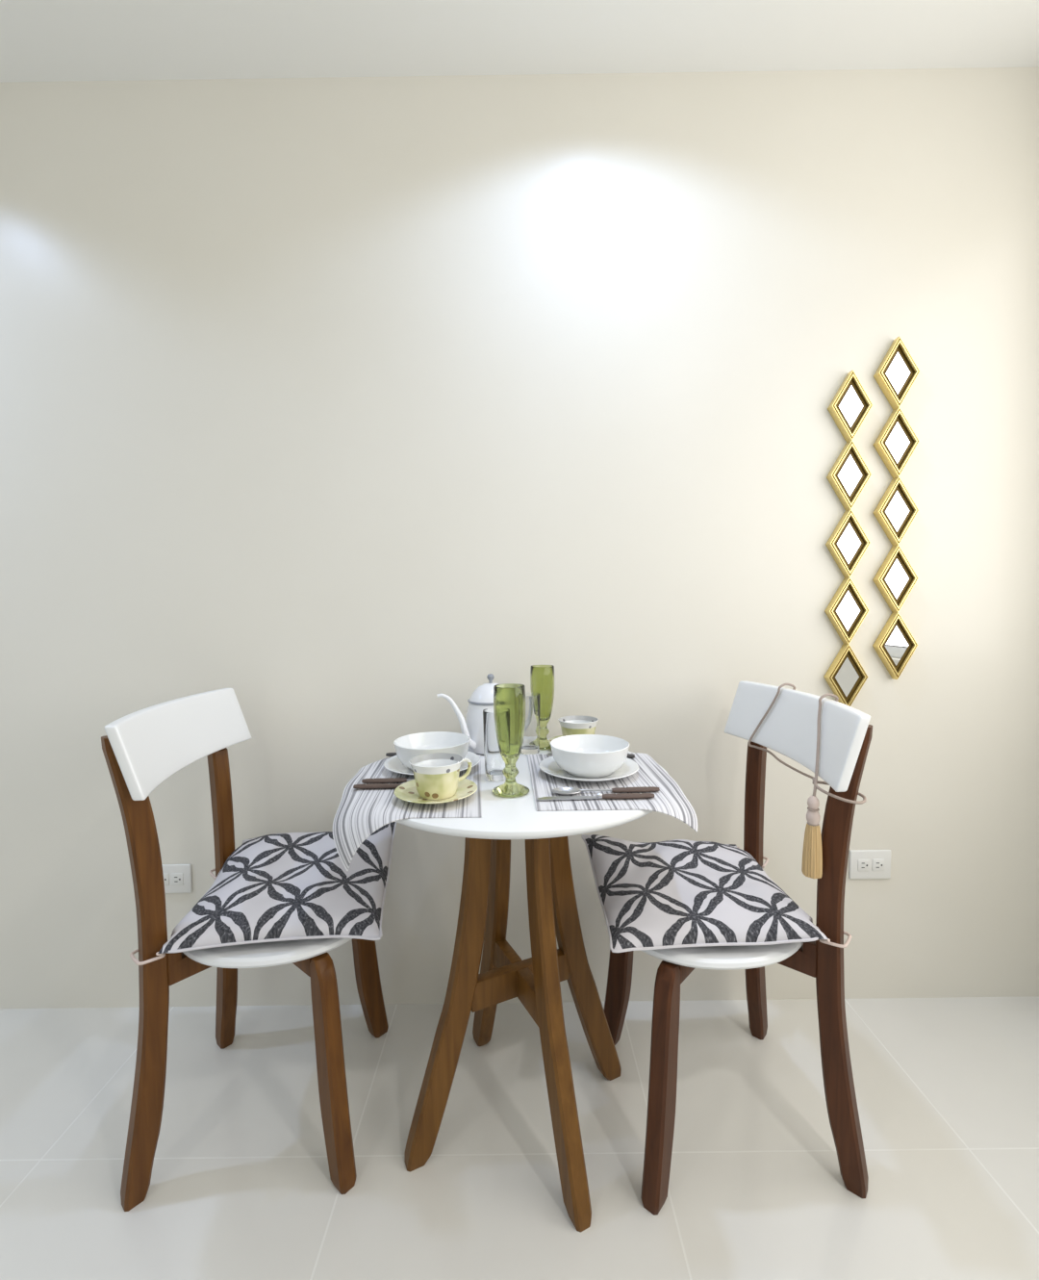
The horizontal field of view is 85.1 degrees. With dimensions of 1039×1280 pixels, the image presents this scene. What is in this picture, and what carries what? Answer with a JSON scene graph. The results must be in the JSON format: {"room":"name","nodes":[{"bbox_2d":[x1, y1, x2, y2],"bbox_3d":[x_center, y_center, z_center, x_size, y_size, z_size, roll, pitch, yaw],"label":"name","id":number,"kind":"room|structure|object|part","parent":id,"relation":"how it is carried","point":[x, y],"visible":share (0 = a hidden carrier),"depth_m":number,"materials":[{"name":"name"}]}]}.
{"room":"dining room","nodes":[
{"label":"dining room","id":0,"kind":"room"},
{"bbox_2d":[0,67,1038,1008],"bbox_3d":[-1.300,-0.200,1.584,5.800,2.473,0.120,-1,3,0],"label":"wall","id":1,"kind":"structure","parent":0,"point":[342,406],"depth_m":1.51,"materials":[{"name":"paint"}]},
{"bbox_2d":[162,864,192,893],"bbox_3d":[-0.967,0.661,1.568,0.113,0.081,0.010,-1,3,0],"label":"wall outlet","id":2,"kind":"object","parent":1,"relation":"attached to","point":[177,878],"visible":0.62,"depth_m":1.56,"materials":[{"name":"white plastic"}]},
{"bbox_2d":[163,873,169,885],"bbox_3d":[-0.987,0.662,1.565,0.033,0.033,0.004,-1,3,0],"label":"socket","id":3,"kind":"object","parent":2,"relation":"attached to","point":[166,876],"depth_m":1.56,"materials":[{"name":"grey plastic"}]},
{"bbox_2d":[171,872,183,885],"bbox_3d":[-0.947,0.661,1.565,0.033,0.033,0.004,-1,3,0],"label":"socket","id":4,"kind":"object","parent":2,"relation":"attached to","point":[177,879],"depth_m":1.56,"materials":[{"name":"grey plastic"}]},
{"bbox_2d":[823,370,872,706],"bbox_3d":[0.875,-0.256,1.506,0.109,0.896,0.024,-1,3,0],"label":"mirror","id":5,"kind":"object","parent":1,"relation":"attached to","point":[849,408],"visible":0.97,"depth_m":1.50,"materials":[{"name":"gold metal"}]},
{"bbox_3d":[0.881,0.100,1.526,0.109,0.183,0.024,-1,3,0],"label":"frame","id":6,"kind":"part","parent":5,"relation":"part of","materials":[{"name":"gold metal"}]},
{"bbox_3d":[0.881,0.100,1.523,0.066,0.111,0.003,-1,3,0],"label":"mirror pane","id":7,"kind":"part","parent":5,"relation":"part of","materials":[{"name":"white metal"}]},
{"bbox_3d":[0.878,-0.078,1.516,0.109,0.183,0.024,-1,3,0],"label":"frame","id":8,"kind":"part","parent":5,"relation":"part of","materials":[{"name":"gold metal"}]},
{"bbox_3d":[0.878,-0.078,1.513,0.066,0.111,0.003,-1,3,0],"label":"mirror pane","id":9,"kind":"part","parent":5,"relation":"part of","materials":[{"name":"white metal"}]},
{"bbox_3d":[0.875,-0.256,1.506,0.109,0.183,0.024,-1,3,0],"label":"frame","id":10,"kind":"part","parent":5,"relation":"part of","materials":[{"name":"gold metal"}]},
{"bbox_3d":[0.875,-0.256,1.503,0.066,0.111,0.003,-1,3,0],"label":"mirror pane","id":11,"kind":"part","parent":5,"relation":"part of","materials":[{"name":"white metal"}]},
{"bbox_3d":[0.871,-0.434,1.495,0.109,0.183,0.024,-1,3,0],"label":"frame","id":12,"kind":"part","parent":5,"relation":"part of","materials":[{"name":"gold metal"}]},
{"bbox_3d":[0.871,-0.434,1.492,0.066,0.111,0.003,-1,3,0],"label":"mirror pane","id":13,"kind":"part","parent":5,"relation":"part of","materials":[{"name":"white"}]},
{"bbox_3d":[0.868,-0.612,1.485,0.109,0.183,0.024,-1,3,0],"label":"frame","id":14,"kind":"part","parent":5,"relation":"part of","materials":[{"name":"gold metal"}]},
{"bbox_3d":[0.868,-0.612,1.482,0.066,0.111,0.003,-1,3,0],"label":"mirror pane","id":15,"kind":"part","parent":5,"relation":"part of","materials":[{"name":"white"}]},
{"bbox_2d":[849,849,892,878],"bbox_3d":[0.970,0.620,1.564,0.113,0.081,0.010,-1,3,0],"label":"wall outlet","id":16,"kind":"object","parent":1,"relation":"attached to","point":[863,863],"visible":1,"depth_m":1.56,"materials":[{"name":"white plastic"}]},
{"bbox_2d":[857,859,870,870],"bbox_3d":[0.950,0.621,1.561,0.033,0.033,0.004,-1,3,0],"label":"socket","id":17,"kind":"object","parent":16,"relation":"attached to","point":[862,864],"depth_m":1.56,"materials":[{"name":"grey plastic"}]},
{"bbox_2d":[872,859,884,870],"bbox_3d":[0.990,0.620,1.561,0.033,0.033,0.004,-1,3,0],"label":"socket","id":18,"kind":"object","parent":16,"relation":"attached to","point":[878,864],"depth_m":1.56,"materials":[{"name":"grey plastic"}]},
{"bbox_2d":[872,336,920,679],"bbox_3d":[0.999,-0.341,1.500,0.109,0.896,0.024,-2,3,0],"label":"mirror","id":19,"kind":"object","parent":1,"relation":"attached to","point":[898,371],"visible":1,"depth_m":1.50,"materials":[{"name":"gold metal"}]},
{"bbox_3d":[1.011,0.015,1.521,0.109,0.183,0.024,-2,3,0],"label":"frame","id":20,"kind":"part","parent":19,"relation":"part of","materials":[{"name":"gold metal"}]},
{"bbox_3d":[1.005,-0.163,1.511,0.109,0.183,0.024,-2,3,0],"label":"frame","id":21,"kind":"part","parent":19,"relation":"part of","materials":[{"name":"gold metal"}]},
{"bbox_3d":[0.999,-0.341,1.500,0.109,0.183,0.024,-2,3,0],"label":"frame","id":22,"kind":"part","parent":19,"relation":"part of","materials":[{"name":"gold metal"}]},
{"bbox_3d":[1.011,0.015,1.518,0.066,0.111,0.003,-2,3,0],"label":"mirror pane","id":23,"kind":"part","parent":19,"relation":"part of","materials":[{"name":"white metal"}]},
{"bbox_3d":[0.993,-0.518,1.490,0.109,0.183,0.024,-2,3,0],"label":"frame","id":24,"kind":"part","parent":19,"relation":"part of","materials":[{"name":"gold metal"}]},
{"bbox_3d":[0.987,-0.696,1.480,0.109,0.183,0.024,-2,3,0],"label":"frame","id":25,"kind":"part","parent":19,"relation":"part of","materials":[{"name":"gold metal"}]},
{"bbox_3d":[1.005,-0.163,1.508,0.066,0.111,0.003,-2,3,0],"label":"mirror pane","id":26,"kind":"part","parent":19,"relation":"part of","materials":[{"name":"white metal"}]},
{"bbox_3d":[0.999,-0.341,1.498,0.066,0.111,0.003,-2,3,0],"label":"mirror pane","id":27,"kind":"part","parent":19,"relation":"part of","materials":[{"name":"white"}]},
{"bbox_3d":[0.993,-0.518,1.488,0.066,0.111,0.003,-2,3,0],"label":"mirror pane","id":28,"kind":"part","parent":19,"relation":"part of","materials":[{"name":"white"}]},
{"bbox_3d":[0.987,-0.696,1.477,0.066,0.111,0.003,-2,3,0],"label":"mirror pane","id":29,"kind":"part","parent":19,"relation":"part of","materials":[{"name":"white"}]},
{"bbox_2d":[0,996,1038,1279],"bbox_3d":[-1.285,1.233,-0.738,5.800,0.120,4.920,-1,3,0],"label":"floor","id":30,"kind":"structure","parent":0,"point":[242,1188],"depth_m":1.16,"materials":[{"name":"tile"}]},
{"bbox_2d":[101,688,388,1211],"bbox_3d":[-0.545,0.589,1.253,0.456,0.916,0.475,-1,3,-4],"label":"dining chair","id":31,"kind":"object","parent":30,"relation":"on","point":[141,749],"visible":0.74,"depth_m":1.09,"materials":[{"name":"brown wood"}]},
{"bbox_3d":[-0.718,0.616,1.067,0.036,0.888,0.092,2,4,41],"label":"leg","id":32,"kind":"part","parent":31,"relation":"part of","materials":[{"name":"brown wood"}]},
{"bbox_3d":[-0.724,0.202,1.218,0.098,0.134,0.475,-1,3,-4],"label":"backrest","id":33,"kind":"part","parent":31,"relation":"part of","materials":[{"name":"white paint"}]},
{"bbox_3d":[-0.744,0.596,1.415,0.092,0.888,0.036,2,4,41],"label":"leg","id":34,"kind":"part","parent":31,"relation":"part of","materials":[{"name":"brown wood"}]},
{"bbox_2d":[129,821,396,965],"bbox_3d":[-0.519,0.530,1.280,0.474,0.115,0.449,-1,3,-4],"label":"seat cushion","id":35,"kind":"object","parent":31,"relation":"on","point":[289,885],"visible":0.92,"depth_m":1.17,"materials":[{"name":"white fabric"}]},
{"bbox_3d":[-0.518,0.603,1.256,0.404,0.024,0.384,-1,3,-4],"label":"seat","id":36,"kind":"part","parent":31,"relation":"part of","materials":[{"name":"white paint"}]},
{"bbox_3d":[-0.363,0.838,1.103,0.094,0.431,0.036,2,4,41],"label":"leg","id":37,"kind":"part","parent":31,"relation":"part of","materials":[{"name":"brown wood"}]},
{"bbox_3d":[-0.389,0.818,1.456,0.036,0.431,0.094,2,4,41],"label":"leg","id":38,"kind":"part","parent":31,"relation":"part of","materials":[{"name":"brown wood"}]},
{"bbox_2d":[394,738,667,1232],"bbox_3d":[0.000,0.660,1.220,0.635,0.763,0.635,-2,4,-26],"label":"dining table","id":39,"kind":"object","parent":30,"relation":"on","point":[535,981],"visible":0.66,"depth_m":1.14,"materials":[{"name":"brown wood"}]},
{"bbox_2d":[332,754,482,870],"bbox_3d":[-0.210,0.329,1.140,0.297,0.091,0.396,-1,3,0],"label":"placemat","id":40,"kind":"object","parent":39,"relation":"on","point":[360,812],"visible":0.5,"depth_m":0.99,"materials":[{"name":"fabric"}]},
{"bbox_2d":[353,782,404,789],"bbox_3d":[-0.214,0.280,1.091,0.211,0.012,0.018,-1,3,0],"label":"table knife","id":41,"kind":"object","parent":40,"relation":"on","point":[366,785],"visible":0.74,"depth_m":1.09,"materials":[{"name":"brown wood"}]},
{"bbox_2d":[385,752,396,756],"bbox_3d":[-0.213,0.267,1.330,0.198,0.009,0.021,-1,3,-2],"label":"fork","id":42,"kind":"object","parent":40,"relation":"on","point":[388,754],"visible":0.2,"depth_m":1.32,"materials":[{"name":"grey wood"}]},
{"bbox_2d":[361,775,460,783],"bbox_3d":[-0.212,0.279,1.128,0.200,0.009,0.037,-1,3,-1],"label":"spoon","id":43,"kind":"object","parent":40,"relation":"on","point":[385,780],"visible":0.41,"depth_m":1.12,"materials":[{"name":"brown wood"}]},
{"bbox_3d":[-0.268,0.280,1.127,0.088,0.008,0.018,-1,3,-1],"label":"handle","id":44,"kind":"part","parent":43,"relation":"part of","materials":[{"name":"brown wood"}]},
{"bbox_2d":[384,751,480,776],"bbox_3d":[-0.187,0.269,1.224,0.206,0.018,0.206,-1,3,0],"label":"dinner plate","id":45,"kind":"object","parent":40,"relation":"on","point":[394,764],"visible":0.3,"depth_m":1.22,"materials":[{"name":"white ceramic"}]},
{"bbox_2d":[393,731,470,769],"bbox_3d":[-0.188,0.244,1.223,0.164,0.058,0.164,-1,3,0],"label":"soup bowl","id":46,"kind":"object","parent":45,"relation":"on","point":[408,747],"visible":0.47,"depth_m":1.27,"materials":[{"name":"white ceramic"}]},
{"bbox_2d":[394,778,477,804],"bbox_3d":[-0.153,0.280,1.036,0.151,0.017,0.151,-1,3,0],"label":"saucer","id":47,"kind":"object","parent":40,"relation":"on","point":[407,791],"visible":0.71,"depth_m":1.03,"materials":[{"name":"yellow ceramic"}]},
{"bbox_2d":[409,752,471,799],"bbox_3d":[-0.150,0.250,1.037,0.098,0.064,0.102,0,3,16],"label":"teacup","id":48,"kind":"object","parent":47,"relation":"on","point":[436,775],"visible":1,"depth_m":1.01,"materials":[{"name":"yellow ceramic"}]},
{"bbox_3d":[-0.105,0.242,1.062,0.034,0.043,0.007,-3,4,-31],"label":"handle","id":49,"kind":"part","parent":48,"relation":"part of","materials":[{"name":"yellow ceramic"}]},
{"bbox_3d":[-0.144,0.678,1.151,0.195,0.739,0.036,-2,4,-26],"label":"leg","id":50,"kind":"part","parent":39,"relation":"part of","materials":[{"name":"brown wood"}]},
{"bbox_2d":[437,673,498,754],"bbox_3d":[-0.080,0.176,1.372,0.134,0.186,0.232,1,4,33],"label":"kettle","id":51,"kind":"object","parent":39,"relation":"on","point":[481,699],"visible":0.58,"depth_m":1.34,"materials":[{"name":"white ceramic"}]},
{"bbox_3d":[-0.143,0.192,1.317,0.093,0.137,0.029,-2,4,-26],"label":"spout","id":52,"kind":"part","parent":51,"relation":"part of","materials":[{"name":"white ceramic"}]},
{"bbox_3d":[-0.070,0.128,1.386,0.109,0.047,0.109,-1,3,0],"label":"lid","id":53,"kind":"part","parent":51,"relation":"part of","materials":[{"name":"white ceramic"}]},
{"bbox_3d":[-0.070,0.094,1.384,0.017,0.024,0.017,0,3,8],"label":"knob","id":54,"kind":"part","parent":51,"relation":"part of","materials":[{"name":"grey ceramic"}]},
{"bbox_3d":[-0.070,0.665,1.365,0.036,0.739,0.195,-2,4,-26],"label":"leg","id":55,"kind":"part","parent":39,"relation":"part of","materials":[{"name":"brown wood"}]},
{"bbox_2d":[483,708,506,781],"bbox_3d":[-0.046,0.212,1.153,0.056,0.140,0.056,-1,3,0],"label":"tumbler","id":56,"kind":"object","parent":39,"relation":"on","point":[495,764],"visible":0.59,"depth_m":1.13,"materials":[{"name":"clear glass"}]},
{"bbox_2d":[492,683,529,797],"bbox_3d":[-0.018,0.186,1.062,0.070,0.202,0.070,-1,3,0],"label":"champagne flute","id":57,"kind":"object","parent":39,"relation":"on","point":[509,699],"visible":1,"depth_m":1.04,"materials":[{"name":"green glass"}]},
{"bbox_2d":[520,692,540,754],"bbox_3d":[0.023,0.200,1.355,0.056,0.140,0.056,-1,3,0],"label":"tumbler","id":58,"kind":"object","parent":39,"relation":"on","point":[531,737],"visible":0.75,"depth_m":1.33,"materials":[{"name":"clear glass"}]},
{"bbox_2d":[530,665,554,749],"bbox_3d":[0.058,0.165,1.405,0.070,0.202,0.070,-1,3,0],"label":"champagne flute","id":59,"kind":"object","parent":39,"relation":"on","point":[542,677],"visible":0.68,"depth_m":1.38,"materials":[{"name":"green glass"}]},
{"bbox_2d":[547,735,563,743],"bbox_3d":[0.145,0.256,1.388,0.151,0.017,0.151,-1,3,0],"label":"saucer","id":60,"kind":"object","parent":39,"relation":"on","point":[554,737],"visible":0.04,"depth_m":1.42,"materials":[{"name":"ceramic"}]},
{"bbox_2d":[558,715,598,736],"bbox_3d":[0.142,0.226,1.387,0.102,0.064,0.098,1,4,23],"label":"teacup","id":61,"kind":"object","parent":60,"relation":"on","point":[576,724],"visible":0.64,"depth_m":1.36,"materials":[{"name":"yellow ceramic"}]},
{"bbox_3d":[0.070,0.680,1.077,0.036,0.739,0.195,-2,4,-26],"label":"leg","id":62,"kind":"part","parent":39,"relation":"part of","materials":[{"name":"brown wood"}]},
{"bbox_3d":[0.144,0.666,1.291,0.195,0.739,0.036,-2,4,-26],"label":"leg","id":63,"kind":"part","parent":39,"relation":"part of","materials":[{"name":"brown wood"}]},
{"bbox_2d":[527,752,697,832],"bbox_3d":[0.165,0.299,1.150,0.293,0.043,0.366,-1,3,0],"label":"placemat","id":64,"kind":"object","parent":39,"relation":"on","point":[671,800],"visible":0.56,"depth_m":1.05,"materials":[{"name":"fabric"}]},
{"bbox_2d":[538,755,639,782],"bbox_3d":[0.143,0.267,1.175,0.206,0.018,0.206,-1,3,0],"label":"dinner plate","id":65,"kind":"object","parent":64,"relation":"on","point":[549,765],"visible":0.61,"depth_m":1.15,"materials":[{"name":"white ceramic"}]},
{"bbox_2d":[550,734,629,777],"bbox_3d":[0.145,0.242,1.175,0.164,0.058,0.164,-1,3,0],"label":"soup bowl","id":66,"kind":"object","parent":65,"relation":"on","point":[586,755],"visible":1,"depth_m":1.13,"materials":[{"name":"white ceramic"}]},
{"bbox_2d":[547,752,635,758],"bbox_3d":[0.163,0.264,1.296,0.198,0.009,0.021,0,3,6],"label":"fork","id":67,"kind":"object","parent":64,"relation":"on","point":[629,755],"visible":0.16,"depth_m":1.28,"materials":[{"name":"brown wood"}]},
{"bbox_3d":[0.217,0.264,1.291,0.090,0.008,0.018,0,3,6],"label":"handle","id":68,"kind":"part","parent":67,"relation":"part of","materials":[{"name":"grey wood"}]},
{"bbox_2d":[537,793,654,800],"bbox_3d":[0.136,0.280,1.015,0.211,0.012,0.018,-1,3,-1],"label":"table knife","id":69,"kind":"object","parent":64,"relation":"on","point":[599,795],"visible":1,"depth_m":1.01,"materials":[{"name":"brown wood"}]},
{"bbox_3d":[0.086,0.283,1.016,0.110,0.001,0.016,-1,3,-1],"label":"blade","id":70,"kind":"part","parent":69,"relation":"part of","materials":[{"name":"silver metal"}]},
{"bbox_3d":[0.194,0.280,1.016,0.094,0.008,0.018,-1,3,-1],"label":"handle","id":71,"kind":"part","parent":69,"relation":"part of","materials":[{"name":"brown wood"}]},
{"bbox_2d":[552,786,660,794],"bbox_3d":[0.160,0.279,1.049,0.200,0.009,0.037,-1,3,-2],"label":"spoon","id":72,"kind":"object","parent":64,"relation":"on","point":[560,790],"visible":1,"depth_m":1.05,"materials":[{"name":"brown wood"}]},
{"bbox_2d":[552,787,582,794],"bbox_3d":[0.088,0.281,1.046,0.056,0.007,0.037,-1,3,-2],"label":"spoon bowl","id":73,"kind":"object","parent":72,"relation":"on","point":[560,790],"depth_m":1.05,"materials":[{"name":"silver metal"}]},
{"bbox_3d":[0.215,0.278,1.051,0.088,0.008,0.018,-1,3,-2],"label":"handle","id":74,"kind":"part","parent":72,"relation":"part of","materials":[{"name":"brown wood"}]},
{"bbox_2d":[603,680,872,1215],"bbox_3d":[0.418,0.578,1.233,0.456,0.916,0.475,-1,3,-3],"label":"dining chair","id":75,"kind":"object","parent":30,"relation":"on","point":[789,729],"visible":0.71,"depth_m":1.07,"materials":[{"name":"red wood"}]},
{"bbox_3d":[0.246,0.812,1.415,0.094,0.431,0.036,2,4,42],"label":"leg","id":76,"kind":"part","parent":75,"relation":"part of","materials":[{"name":"red wood"}]},
{"bbox_3d":[0.265,0.832,1.061,0.036,0.431,0.094,2,4,42],"label":"leg","id":77,"kind":"part","parent":75,"relation":"part of","materials":[{"name":"red wood"}]},
{"bbox_2d":[581,834,852,952],"bbox_3d":[0.390,0.530,1.244,0.470,0.096,0.422,-1,3,-3],"label":"seat cushion","id":78,"kind":"object","parent":75,"relation":"on","point":[675,893],"visible":0.99,"depth_m":1.13,"materials":[{"name":"white fabric"}]},
{"bbox_3d":[0.392,0.592,1.233,0.404,0.024,0.384,-1,3,-3],"label":"seat","id":79,"kind":"part","parent":75,"relation":"part of","materials":[{"name":"white paint"}]},
{"bbox_3d":[0.595,0.578,1.418,0.036,0.888,0.092,2,4,42],"label":"leg","id":80,"kind":"part","parent":75,"relation":"part of","materials":[{"name":"red wood"}]},
{"bbox_3d":[0.587,0.185,1.220,0.098,0.134,0.475,-1,3,-3],"label":"backrest","id":81,"kind":"part","parent":75,"relation":"part of","materials":[{"name":"white paint"}]},
{"bbox_2d":[747,683,867,878],"bbox_3d":[0.595,0.270,1.188,0.111,0.329,0.340,-1,3,3],"label":"tieback","id":82,"kind":"object","parent":75,"relation":"attached to","point":[812,851],"visible":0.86,"depth_m":1.06,"materials":[{"name":"beige fabric"}]},
{"bbox_3d":[0.595,0.193,1.214,0.095,0.177,0.288,-1,3,-3],"label":"cord","id":83,"kind":"part","parent":82,"relation":"part of","materials":[{"name":"beige fabric"}]},
{"bbox_3d":[0.587,0.204,1.111,0.034,0.188,0.143,2,5,44],"label":"cord","id":84,"kind":"part","parent":82,"relation":"part of","materials":[{"name":"beige fabric"}]},
{"bbox_3d":[0.597,0.280,1.056,0.086,0.030,0.071,2,4,41],"label":"cord","id":85,"kind":"part","parent":82,"relation":"part of","materials":[{"name":"beige fabric"}]},
{"bbox_3d":[0.614,0.598,1.070,0.092,0.888,0.036,2,4,42],"label":"leg","id":86,"kind":"part","parent":75,"relation":"part of","materials":[{"name":"red wood"}]},
{"bbox_2d":[0,0,1038,82],"bbox_3d":[-1.319,-1.356,-0.887,5.800,0.120,4.920,-1,3,0],"label":"ceiling","id":87,"kind":"structure","parent":0,"point":[41,40],"depth_m":1.35,"materials":[{"name":"white paint"}]}
]}

